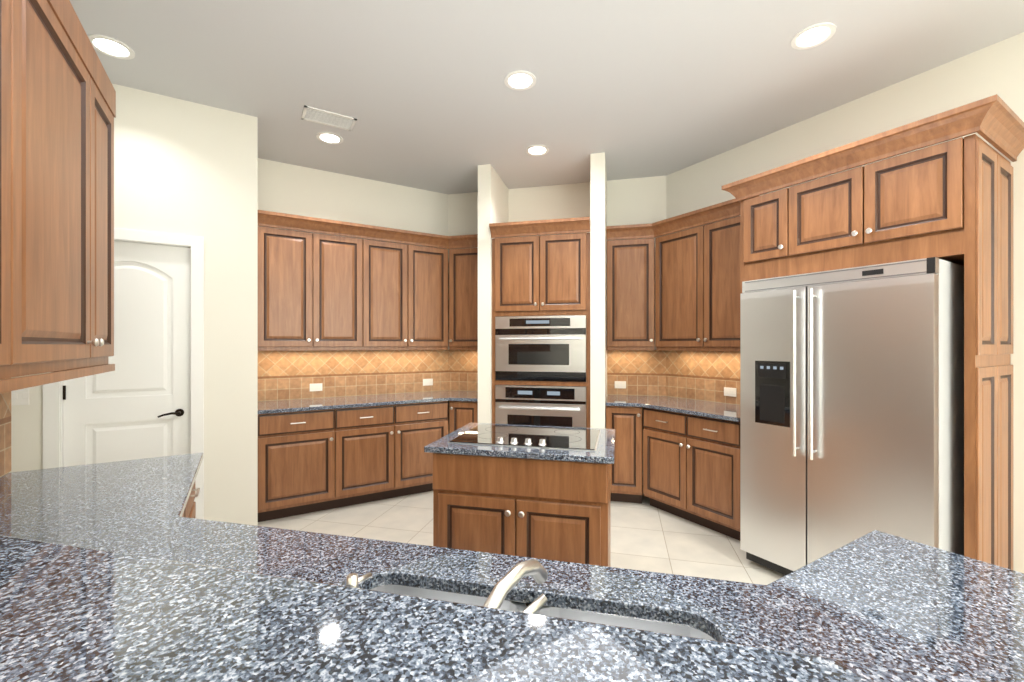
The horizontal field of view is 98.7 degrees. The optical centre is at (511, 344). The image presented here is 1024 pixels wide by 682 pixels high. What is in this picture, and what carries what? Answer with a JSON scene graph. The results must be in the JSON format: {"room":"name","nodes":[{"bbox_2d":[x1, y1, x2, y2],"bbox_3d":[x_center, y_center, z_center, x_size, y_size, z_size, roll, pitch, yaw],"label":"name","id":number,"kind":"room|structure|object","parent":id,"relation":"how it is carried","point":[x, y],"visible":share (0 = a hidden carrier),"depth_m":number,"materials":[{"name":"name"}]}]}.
{"room":"kitchen","nodes":[
{"label":"kitchen","id":0,"kind":"room"},
{"bbox_2d":[11,83,257,525],"bbox_3d":[-3.119,-0.140,2.691,2.705,3.180,0.120,0,0,-31],"label":"wall","id":1,"kind":"structure","parent":0,"point":[224,183],"depth_m":3.20,"materials":[{"name":"white paint"}]},
{"bbox_2d":[11,388,28,405],"bbox_3d":[-3.002,0.310,2.686,0.078,0.115,0.008,0,0,-31],"label":"light switch","id":2,"kind":"object","parent":1,"relation":"attached to","point":[20,397],"visible":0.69,"depth_m":2.69,"materials":[{"name":"white plastic"}]},
{"bbox_2d":[43,228,203,518],"bbox_3d":[-2.596,0.338,3.000,0.820,2.225,0.136,0,0,-31],"label":"door frame","id":3,"kind":"structure","parent":1,"relation":"attached to","point":[52,425],"depth_m":3.12,"materials":[{"name":"white wood"}]},
{"bbox_2d":[63,241,189,466],"bbox_3d":[-2.585,0.371,2.978,0.665,2.134,0.095,0,0,-31],"label":"pantry door","id":4,"kind":"structure","parent":1,"relation":"in","point":[135,404],"depth_m":3.02,"materials":[{"name":"white wood"}]},
{"bbox_2d":[258,158,447,248],"bbox_3d":[-2.738,-0.140,3.906,4.620,3.180,0.120,0,0,-31],"label":"wall","id":5,"kind":"structure","parent":0,"point":[286,188],"depth_m":4.48,"materials":[{"name":"white paint"}]},
{"bbox_2d":[310,383,321,390],"bbox_3d":[-1.921,0.415,4.315,0.115,0.075,0.008,0,0,-31],"label":"electrical outlet","id":6,"kind":"object","parent":5,"relation":"attached to","point":[316,387],"visible":1,"depth_m":4.32,"materials":[{"name":"white plastic"}]},
{"bbox_2d":[258,350,447,400],"bbox_3d":[-1.548,0.285,4.553,1.915,0.470,0.008,0,0,-31],"label":"tile backsplash","id":7,"kind":"structure","parent":5,"relation":"attached to","point":[285,375],"depth_m":4.48,"materials":[{"name":"tile"}]},
{"bbox_2d":[258,210,477,350],"bbox_3d":[-1.192,-0.546,4.364,2.321,1.193,0.698,0,0,-31],"label":"upper cabinet","id":8,"kind":"object","parent":5,"relation":"attached to","point":[322,290],"visible":0.9,"depth_m":4.23,"materials":[{"name":"brown wood"}]},
{"bbox_2d":[423,379,432,385],"bbox_3d":[-0.939,0.415,4.912,0.115,0.075,0.008,0,0,-31],"label":"electrical outlet","id":9,"kind":"object","parent":5,"relation":"attached to","point":[427,382],"visible":1,"depth_m":4.91,"materials":[{"name":"white plastic"}]},
{"bbox_2d":[478,164,508,423],"bbox_3d":[-0.184,-0.140,4.561,0.130,3.180,0.700,0,0,14],"label":"wall","id":10,"kind":"structure","parent":0,"point":[493,198],"depth_m":4.22,"materials":[{"name":"beige paint"}]},
{"bbox_2d":[258,485,784,584],"bbox_3d":[0.209,1.480,0.859,6.650,0.060,8.650,0,0,-31],"label":"floor","id":11,"kind":"structure","parent":0,"point":[646,535],"depth_m":3.38,"materials":[{"name":"tile"}]},
{"bbox_2d":[182,482,199,518],"bbox_3d":[-1.551,1.000,1.591,0.657,0.899,0.931,0,0,-31],"label":"base cabinet","id":12,"kind":"object","parent":11,"relation":"on","point":[189,510],"visible":0.1,"depth_m":1.94,"materials":[{"name":"brown wood"}]},
{"bbox_2d":[258,409,337,521],"bbox_3d":[-1.950,1.000,3.939,0.585,0.900,0.637,0,0,-31],"label":"base cabinet","id":13,"kind":"object","parent":11,"relation":"on","point":[311,461],"depth_m":3.67,"materials":[{"name":"brown wood"}]},
{"bbox_2d":[338,401,449,507],"bbox_3d":[-1.246,1.000,4.366,1.062,0.900,0.637,0,0,-31],"label":"base cabinet","id":14,"kind":"object","parent":11,"relation":"on","point":[381,454],"depth_m":4.06,"materials":[{"name":"brown wood"}]},
{"bbox_2d":[258,390,477,413],"bbox_3d":[-1.145,0.535,4.286,2.320,0.030,0.882,0,0,-31],"label":"countertop","id":15,"kind":"structure","parent":14,"relation":"on","point":[282,406],"depth_m":4.12,"materials":[{"name":"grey stone"}]},
{"bbox_2d":[450,401,477,432],"bbox_3d":[-0.470,1.007,4.344,0.230,0.886,0.230,0,0,-31],"label":"base cabinet","id":16,"kind":"object","parent":11,"relation":"on","point":[462,413],"depth_m":4.34,"materials":[{"name":"brown wood"}]},
{"bbox_2d":[433,453,610,566],"bbox_3d":[0.092,1.000,2.476,0.890,0.899,0.690,0,0,14],"label":"base cabinet","id":17,"kind":"object","parent":11,"relation":"on","point":[556,510],"visible":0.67,"depth_m":2.16,"materials":[{"name":"brown wood"}]},
{"bbox_2d":[424,423,615,463],"bbox_3d":[0.095,0.535,2.491,0.950,0.030,0.720,0,0,14],"label":"countertop","id":18,"kind":"structure","parent":17,"relation":"on","point":[604,452],"depth_m":2.19,"materials":[{"name":"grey stone"}]},
{"bbox_2d":[448,424,600,450],"bbox_3d":[0.098,0.504,2.500,0.775,0.032,0.530,0,0,14],"label":"cooktop","id":19,"kind":"object","parent":18,"relation":"in","point":[545,437],"visible":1,"depth_m":2.44,"materials":[{"name":"black glass"}]},
{"bbox_2d":[489,217,589,427],"bbox_3d":[0.328,0.153,4.401,0.934,2.593,0.762,0,0,14],"label":"tall cabinet","id":20,"kind":"object","parent":11,"relation":"on","point":[546,272],"visible":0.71,"depth_m":4.10,"materials":[{"name":"brown wood"}]},
{"bbox_2d":[495,315,585,427],"bbox_3d":[0.318,0.410,4.360,0.854,1.360,0.622,0,0,14],"label":"double oven","id":21,"kind":"object","parent":20,"relation":"in","point":[540,348],"visible":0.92,"depth_m":4.10,"materials":[{"name":"silver metal"}]},
{"bbox_2d":[606,406,641,502],"bbox_3d":[1.012,1.007,3.982,0.234,0.886,0.235,0,0,-31],"label":"base cabinet","id":22,"kind":"object","parent":11,"relation":"on","point":[626,470],"depth_m":3.97,"materials":[{"name":"brown wood"}]},
{"bbox_2d":[643,407,739,540],"bbox_3d":[1.675,1.000,3.709,0.637,0.900,0.912,0,0,-31],"label":"base cabinet","id":23,"kind":"object","parent":11,"relation":"on","point":[691,468],"depth_m":3.49,"materials":[{"name":"brown wood"}]},
{"bbox_2d":[605,395,739,421],"bbox_3d":[1.394,0.535,3.934,0.885,0.030,1.589,0,0,-31],"label":"countertop","id":24,"kind":"structure","parent":23,"relation":"on","point":[722,411],"depth_m":3.85,"materials":[{"name":"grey stone"}]},
{"bbox_2d":[722,94,1023,569],"bbox_3d":[2.177,0.153,2.778,0.747,2.593,1.355,0,0,-31],"label":"cabinet","id":25,"kind":"object","parent":11,"relation":"on","point":[951,201],"visible":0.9,"depth_m":2.34,"materials":[{"name":"brown wood"}]},
{"bbox_2d":[740,257,963,574],"bbox_3d":[2.082,0.500,2.696,0.880,1.840,0.955,0,0,-31],"label":"fridge","id":26,"kind":"object","parent":25,"relation":"in","point":[851,404],"visible":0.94,"depth_m":2.38,"materials":[{"name":"silver metal"}]},
{"bbox_3d":[-0.352,0.916,0.637,1.714,1.069,1.714,0,0,-31],"label":"wall","id":27,"kind":"structure","parent":11,"relation":"on","visible":0},
{"bbox_2d":[0,535,991,681],"bbox_3d":[-0.379,0.365,0.435,2.524,0.030,0.466,0,0,14],"label":"countertop","id":28,"kind":"structure","parent":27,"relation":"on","point":[68,613],"depth_m":0.52,"materials":[{"name":"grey stone"}]},
{"bbox_3d":[0.069,1.000,0.898,1.987,0.899,1.702,0,0,-31],"label":"base cabinet","id":29,"kind":"object","parent":11,"relation":"on","visible":0},
{"bbox_2d":[0,453,1023,681],"bbox_3d":[-0.345,0.535,1.235,2.347,0.030,2.730,0,0,-31],"label":"countertop","id":30,"kind":"structure","parent":29,"relation":"on","point":[879,598],"depth_m":0.99,"materials":[{"name":"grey stone"}]},
{"bbox_2d":[346,572,371,587],"bbox_3d":[-0.234,0.433,0.674,0.046,0.172,0.039,0,0,-31],"label":"soap dispenser","id":31,"kind":"object","parent":30,"relation":"on","point":[353,580],"visible":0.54,"depth_m":0.66,"materials":[{"name":"silver metal"}]},
{"bbox_2d":[483,559,547,613],"bbox_3d":[-0.010,0.443,0.700,0.243,0.151,0.146,0,0,-31],"label":"faucet","id":32,"kind":"object","parent":30,"relation":"on","point":[534,569],"visible":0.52,"depth_m":0.70,"materials":[{"name":"silver metal"}]},
{"bbox_2d":[370,585,715,640],"bbox_3d":[0.002,0.651,0.787,0.782,0.200,0.352,0,0,14],"label":"sink","id":33,"kind":"object","parent":30,"relation":"in","point":[648,625],"visible":0.21,"depth_m":0.92,"materials":[{"name":"silver metal"}]},
{"bbox_2d":[70,0,1023,193],"bbox_3d":[0.209,-1.770,0.859,6.650,0.080,8.650,0,0,-31],"label":"ceiling","id":34,"kind":"structure","parent":0,"point":[424,95],"depth_m":2.76,"materials":[{"name":"white paint"}]},
{"bbox_2d":[88,34,134,59],"bbox_3d":[-2.325,-1.726,2.554,0.210,0.008,0.210,0,0,-31],"label":"recessed light","id":35,"kind":"object","parent":34,"relation":"in","point":[110,46],"visible":0.83,"depth_m":2.55,"materials":[{"name":"white"}]},
{"bbox_2d":[301,105,356,130],"bbox_3d":[-1.396,-1.726,3.359,0.365,0.008,0.210,0,0,-31],"label":"ceiling vent","id":36,"kind":"object","parent":34,"relation":"in","point":[320,116],"visible":1,"depth_m":3.35,"materials":[{"name":"white metal"}]},
{"bbox_2d":[316,132,342,143],"bbox_3d":[-1.520,-1.726,3.675,0.210,0.008,0.210,0,0,-31],"label":"recessed light","id":37,"kind":"object","parent":34,"relation":"in","point":[329,137],"visible":1,"depth_m":3.67,"materials":[{"name":"white glass"}]},
{"bbox_2d":[504,70,535,90],"bbox_3d":[0.053,-1.726,2.876,0.210,0.008,0.210,0,0,-31],"label":"recessed light","id":38,"kind":"object","parent":34,"relation":"in","point":[520,80],"visible":1,"depth_m":2.87,"materials":[{"name":"white glass"}]},
{"bbox_2d":[525,145,548,155],"bbox_3d":[0.224,-1.726,3.905,0.210,0.008,0.210,0,0,-31],"label":"recessed light","id":39,"kind":"object","parent":34,"relation":"in","point":[536,150],"visible":1,"depth_m":3.91,"materials":[{"name":"white glass"}]},
{"bbox_2d":[791,22,835,49],"bbox_3d":[1.685,-1.726,2.464,0.210,0.008,0.210,0,0,-31],"label":"recessed light","id":40,"kind":"object","parent":34,"relation":"in","point":[812,36],"visible":1,"depth_m":2.46,"materials":[{"name":"white glass"}]},
{"bbox_2d":[448,176,665,484],"bbox_3d":[0.435,-0.140,4.832,2.616,3.180,0.120,0,0,14],"label":"wall","id":41,"kind":"structure","parent":0,"point":[632,201],"depth_m":4.72,"materials":[{"name":"white paint"}]},
{"bbox_2d":[448,349,477,390],"bbox_3d":[-0.450,0.285,4.980,0.585,0.470,0.008,0,0,14],"label":"tile backsplash","id":42,"kind":"structure","parent":41,"relation":"attached to","point":[462,370],"depth_m":5.00,"materials":[{"name":"tile"}]},
{"bbox_2d":[607,350,665,395],"bbox_3d":[1.287,0.285,4.557,0.591,0.470,0.008,0,0,14],"label":"tile backsplash","id":43,"kind":"structure","parent":41,"relation":"attached to","point":[641,372],"depth_m":4.55,"materials":[{"name":"tile"}]},
{"bbox_2d":[615,381,625,388],"bbox_3d":[1.129,0.415,4.586,0.115,0.075,0.008,0,0,14],"label":"outlet","id":44,"kind":"object","parent":43,"relation":"attached to","point":[620,384],"visible":1,"depth_m":4.58,"materials":[{"name":"white plastic"}]},
{"bbox_2d":[590,152,606,428],"bbox_3d":[0.855,-0.140,4.308,0.130,3.180,0.700,0,0,14],"label":"wall","id":45,"kind":"structure","parent":0,"point":[598,288],"depth_m":3.97,"materials":[{"name":"beige paint"}]},
{"bbox_2d":[666,32,1023,572],"bbox_3d":[3.352,-0.140,1.687,0.120,3.180,6.640,0,0,-31],"label":"wall","id":46,"kind":"structure","parent":0,"point":[992,70],"depth_m":2.82,"materials":[{"name":"white paint"}]},
{"bbox_2d":[606,198,739,350],"bbox_3d":[1.471,-0.546,3.982,0.703,1.193,1.591,0,0,-31],"label":"upper cabinet","id":47,"kind":"object","parent":46,"relation":"attached to","point":[677,290],"visible":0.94,"depth_m":3.98,"materials":[{"name":"brown wood"}]},
{"bbox_2d":[666,350,739,404],"bbox_3d":[1.877,0.285,3.985,0.008,0.470,1.180,0,0,-31],"label":"backsplash","id":48,"kind":"structure","parent":46,"relation":"attached to","point":[704,375],"depth_m":4.12,"materials":[{"name":"tile"}]},
{"bbox_2d":[724,387,736,396],"bbox_3d":[1.926,0.415,3.886,0.008,0.075,0.115,0,0,-31],"label":"electrical outlet","id":49,"kind":"object","parent":46,"relation":"attached to","point":[730,391],"visible":1,"depth_m":3.88,"materials":[{"name":"white plastic"}]},
{"bbox_3d":[-0.506,-0.140,-0.881,0.120,3.180,6.260,0,0,-31],"label":"wall","id":50,"kind":"structure","parent":0,"visible":0},
{"bbox_2d":[0,378,10,476],"bbox_3d":[-1.811,0.285,1.392,0.008,0.470,0.980,0,0,-31],"label":"backsplash","id":51,"kind":"structure","parent":50,"relation":"attached to","point":[5,432],"depth_m":1.77,"materials":[{"name":"stone"}]},
{"bbox_2d":[0,0,23,387],"bbox_3d":[-1.281,-0.529,0.830,0.326,1.228,0.450,0,0,-31],"label":"upper cabinet","id":52,"kind":"object","parent":50,"relation":"attached to","point":[11,11],"depth_m":1.11,"materials":[{"name":"brown wood"}]},
{"bbox_2d":[24,0,95,383],"bbox_3d":[-1.570,-0.529,1.304,0.326,1.228,0.660,0,0,-31],"label":"upper cabinet","id":53,"kind":"object","parent":50,"relation":"attached to","point":[57,103],"depth_m":1.40,"materials":[{"name":"brown wood"}]},
{"bbox_2d":[96,54,115,371],"bbox_3d":[-1.835,-0.529,1.740,0.326,1.228,0.360,0,0,-31],"label":"upper cabinet","id":54,"kind":"object","parent":50,"relation":"attached to","point":[105,91],"depth_m":1.85,"materials":[{"name":"brown wood"}]}
]}

